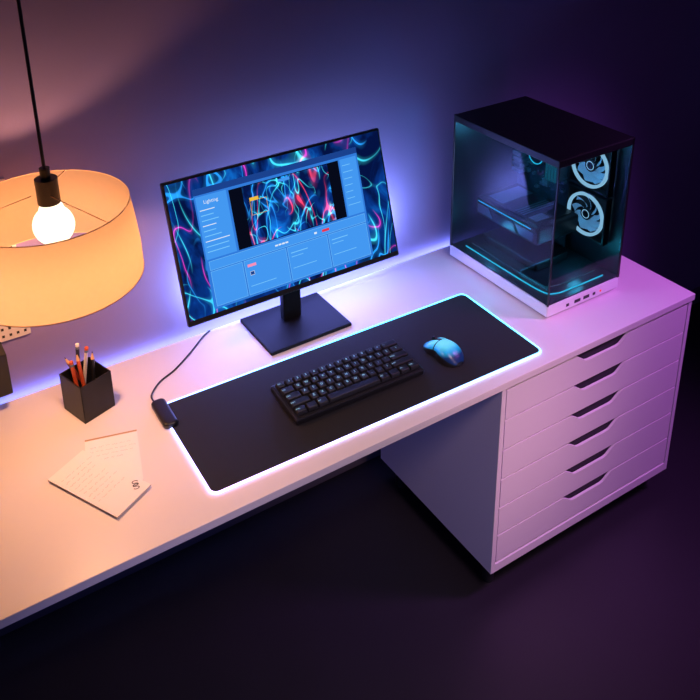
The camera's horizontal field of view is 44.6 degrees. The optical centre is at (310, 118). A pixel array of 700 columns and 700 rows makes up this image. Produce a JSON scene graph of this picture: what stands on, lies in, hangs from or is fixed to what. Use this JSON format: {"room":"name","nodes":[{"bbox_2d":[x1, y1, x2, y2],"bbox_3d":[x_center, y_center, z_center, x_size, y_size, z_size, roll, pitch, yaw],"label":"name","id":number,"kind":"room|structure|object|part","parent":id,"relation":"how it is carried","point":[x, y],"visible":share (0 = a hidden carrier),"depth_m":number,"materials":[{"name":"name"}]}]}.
{"room":"home office","nodes":[
{"label":"home office","id":0,"kind":"room"},
{"bbox_2d":[0,0,699,404],"bbox_3d":[0.199,-0.097,2.399,6.000,2.500,0.097,-14,24,-28],"label":"wall","id":1,"kind":"structure","parent":0,"point":[143,94],"depth_m":2.22,"materials":[{"name":"paint"}]},
{"bbox_2d":[0,178,30,341],"bbox_3d":[-0.936,0.382,1.785,0.635,0.400,0.010,-14,24,-28],"label":"pegboard","id":2,"kind":"object","parent":1,"relation":"attached to","point":[6,333],"visible":0.17,"depth_m":1.98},
{"bbox_2d":[0,342,12,397],"bbox_3d":[-0.756,0.586,1.939,0.126,0.108,0.066,-14,24,-28],"label":"storage box","id":3,"kind":"object","parent":2,"relation":"hanging from","point":[6,388],"visible":1,"depth_m":1.94,"materials":[{"name":"black plastic"}]},
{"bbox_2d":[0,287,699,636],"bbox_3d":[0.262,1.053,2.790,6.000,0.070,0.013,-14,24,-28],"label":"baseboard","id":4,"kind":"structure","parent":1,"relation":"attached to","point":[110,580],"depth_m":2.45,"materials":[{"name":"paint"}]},
{"bbox_2d":[0,302,699,699],"bbox_3d":[1.169,1.685,1.308,6.100,0.100,3.900,-14,24,-28],"label":"floor","id":5,"kind":"structure","parent":0,"point":[348,586],"depth_m":2.24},
{"bbox_2d":[0,246,694,628],"bbox_3d":[-0.062,0.962,2.172,2.300,0.700,0.583,-14,24,-28],"label":"desk","id":6,"kind":"object","parent":5,"relation":"on","point":[55,544],"visible":0.5,"depth_m":1.92,"materials":[{"name":"white wood"}]},
{"bbox_2d":[59,357,114,423],"bbox_3d":[-0.515,0.627,1.968,0.083,0.098,0.083,16,27,38],"label":"pen cup","id":7,"kind":"object","parent":6,"relation":"on","point":[86,403],"visible":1,"depth_m":1.95,"materials":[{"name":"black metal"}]},
{"bbox_2d":[64,357,80,381],"bbox_3d":[-0.530,0.602,1.967,0.057,0.140,0.009,-10,22,-20],"label":"pencil","id":8,"kind":"object","parent":7,"relation":"in","point":[67,361],"visible":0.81,"depth_m":1.95,"materials":[{"name":"brown wood"}]},
{"bbox_2d":[69,361,78,385],"bbox_3d":[-0.533,0.611,1.941,0.017,0.138,0.010,-2,21,-2],"label":"pencil","id":9,"kind":"object","parent":7,"relation":"in","point":[71,363],"visible":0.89,"depth_m":1.92,"materials":[{"name":"orange"}]},
{"bbox_2d":[75,343,81,387],"bbox_3d":[-0.532,0.591,1.962,0.010,0.162,0.022,11,24,30],"label":"pencil","id":10,"kind":"object","parent":7,"relation":"in","point":[77,347],"visible":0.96,"depth_m":1.94,"materials":[{"name":"black wood"}]},
{"bbox_2d":[76,353,85,386],"bbox_3d":[-0.517,0.601,1.941,0.020,0.158,0.009,5,22,16],"label":"pencil","id":11,"kind":"object","parent":7,"relation":"in","point":[78,362],"visible":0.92,"depth_m":1.93,"materials":[{"name":"brown wood"}]},
{"bbox_2d":[83,346,88,382],"bbox_3d":[-0.522,0.594,1.969,0.034,0.151,0.010,-6,21,-11],"label":"pencil","id":12,"kind":"object","parent":7,"relation":"in","point":[86,349],"visible":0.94,"depth_m":1.95,"materials":[{"name":"white wood"}]},
{"bbox_2d":[91,352,95,380],"bbox_3d":[-0.499,0.600,1.958,0.009,0.146,0.021,8,23,24],"label":"pencil","id":13,"kind":"object","parent":7,"relation":"in","point":[92,355],"visible":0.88,"depth_m":1.95,"materials":[{"name":"black wood"}]},
{"bbox_2d":[85,429,143,479],"bbox_3d":[-0.422,0.730,1.822,0.114,0.004,0.156,-7,22,-14],"label":"notepad","id":14,"kind":"object","parent":6,"relation":"on","point":[121,450],"visible":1,"depth_m":1.85,"materials":[{"name":"paper"}]},
{"bbox_2d":[48,450,150,517],"bbox_3d":[-0.436,0.751,1.759,0.196,0.003,0.099,11,24,30],"label":"notepad","id":15,"kind":"object","parent":14,"relation":"on","point":[90,478],"visible":1,"depth_m":1.75,"materials":[{"name":"paper"}]},
{"bbox_2d":[160,128,398,355],"bbox_3d":[-0.043,0.329,2.191,0.628,0.467,0.180,-14,24,-28],"label":"monitor","id":16,"kind":"object","parent":6,"relation":"on","point":[246,234],"visible":1,"depth_m":2.18,"materials":[{"name":"black"}]},
{"bbox_3d":[-0.052,0.219,2.182,0.250,0.150,0.001,-14,8,-28],"label":"picture panel","id":17,"kind":"part","parent":16,"relation":"part of","materials":[{"name":"multicoloured glass"}]},
{"bbox_2d":[151,294,540,493],"bbox_3d":[0.055,0.589,2.134,0.915,0.016,0.530,-13,24,-27],"label":"mouse pad","id":18,"kind":"object","parent":6,"relation":"on","point":[233,432],"visible":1,"depth_m":1.99,"materials":[{"name":"black fabric"}]},
{"bbox_2d":[271,339,423,424],"bbox_3d":[0.090,0.617,2.022,0.350,0.036,0.130,-13,24,-27],"label":"keyboard","id":19,"kind":"object","parent":18,"relation":"on","point":[307,396],"visible":1,"depth_m":2.00,"materials":[{"name":"black plastic"}]},
{"bbox_2d":[423,336,463,367],"bbox_3d":[0.331,0.569,2.119,0.064,0.041,0.120,-15,25,-32],"label":"computer mouse","id":20,"kind":"object","parent":18,"relation":"on","point":[446,352],"visible":1,"depth_m":2.09,"materials":[{"name":"blue plastic"}]},
{"bbox_2d":[450,96,634,316],"bbox_3d":[0.634,0.233,2.399,0.274,0.460,0.401,-14,24,-28],"label":"desktop computer","id":21,"kind":"object","parent":6,"relation":"on","point":[540,190],"visible":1,"depth_m":2.40,"materials":[{"name":"black glass"}]},
{"bbox_2d":[466,243,602,294],"bbox_3d":[0.638,0.408,2.456,0.207,0.003,0.337,-14,24,-28],"label":"light strip","id":22,"kind":"object","parent":21,"relation":"on","point":[570,274],"depth_m":2.40,"materials":[{"name":"teal plastic"}]},
{"bbox_3d":[0.779,0.266,2.395,0.022,0.141,0.141,-14,24,-28],"label":"fan frame","id":23,"kind":"part","parent":21,"relation":"part of","materials":[{"name":"black plastic"}]},
{"bbox_3d":[0.775,0.127,2.342,0.022,0.141,0.141,-14,24,-28],"label":"fan frame","id":24,"kind":"part","parent":21,"relation":"part of","materials":[{"name":"black plastic"}]},
{"bbox_2d":[381,301,691,582],"bbox_3d":[0.639,0.819,2.520,0.700,0.680,0.500,-14,24,-28],"label":"base cabinet","id":25,"kind":"object","parent":5,"relation":"on","point":[508,472],"visible":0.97,"depth_m":2.29,"materials":[{"name":"white wood"}]},
{"bbox_3d":[0.770,1.055,2.385,0.666,0.088,0.007,-14,24,-28],"label":"drawer","id":26,"kind":"part","parent":25,"relation":"part of","materials":[{"name":"white wood"}]},
{"bbox_3d":[0.768,0.969,2.352,0.666,0.088,0.007,-14,24,-28],"label":"drawer","id":27,"kind":"part","parent":25,"relation":"part of","materials":[{"name":"white wood"}]},
{"bbox_3d":[0.765,0.882,2.319,0.666,0.088,0.007,-14,24,-28],"label":"drawer","id":28,"kind":"part","parent":25,"relation":"part of","materials":[{"name":"white wood"}]},
{"bbox_3d":[0.762,0.796,2.286,0.666,0.088,0.007,-14,24,-28],"label":"drawer","id":29,"kind":"part","parent":25,"relation":"part of","materials":[{"name":"white wood"}]},
{"bbox_3d":[0.760,0.710,2.253,0.666,0.088,0.007,-14,24,-28],"label":"drawer","id":30,"kind":"part","parent":25,"relation":"part of","materials":[{"name":"white wood"}]},
{"bbox_3d":[0.757,0.624,2.220,0.666,0.088,0.007,-14,24,-28],"label":"drawer","id":31,"kind":"part","parent":25,"relation":"part of","materials":[{"name":"white wood"}]},
{"bbox_3d":[1.096,-0.742,0.377,6.100,0.100,3.900,-14,24,-28],"label":"ceiling","id":32,"kind":"structure","parent":0,"visible":0},
{"bbox_2d":[0,0,143,327],"bbox_3d":[-0.537,-0.324,1.474,0.359,1.373,0.359,-14,24,-28],"label":"pendant lamp","id":33,"kind":"object","parent":32,"relation":"hanging from","point":[63,279],"visible":1,"depth_m":1.61,"materials":[{"name":"fabric"}]},
{"bbox_3d":[-0.529,-0.423,1.443,0.007,1.125,0.007,-14,24,-28],"label":"cord","id":34,"kind":"part","parent":33,"relation":"part of","materials":[{"name":"black plastic"}]},
{"bbox_2d":[34,166,60,206],"bbox_3d":[-0.513,0.130,1.655,0.044,0.074,0.044,-14,24,-28],"label":"socket","id":35,"kind":"object","parent":33,"relation":"attached to","point":[46,184],"depth_m":1.64,"materials":[{"name":"black plastic"}]},
{"bbox_3d":[-0.509,0.204,1.685,0.082,0.095,0.082,-14,24,-28],"label":"bulb","id":36,"kind":"part","parent":33,"relation":"part of","materials":[{"name":"white glass"}]},
{"bbox_3d":[-0.520,0.243,1.692,0.358,0.157,0.358,-14,24,-28],"label":"lamp shade","id":37,"kind":"part","parent":33,"relation":"part of","materials":[{"name":"fabric"}]}
]}

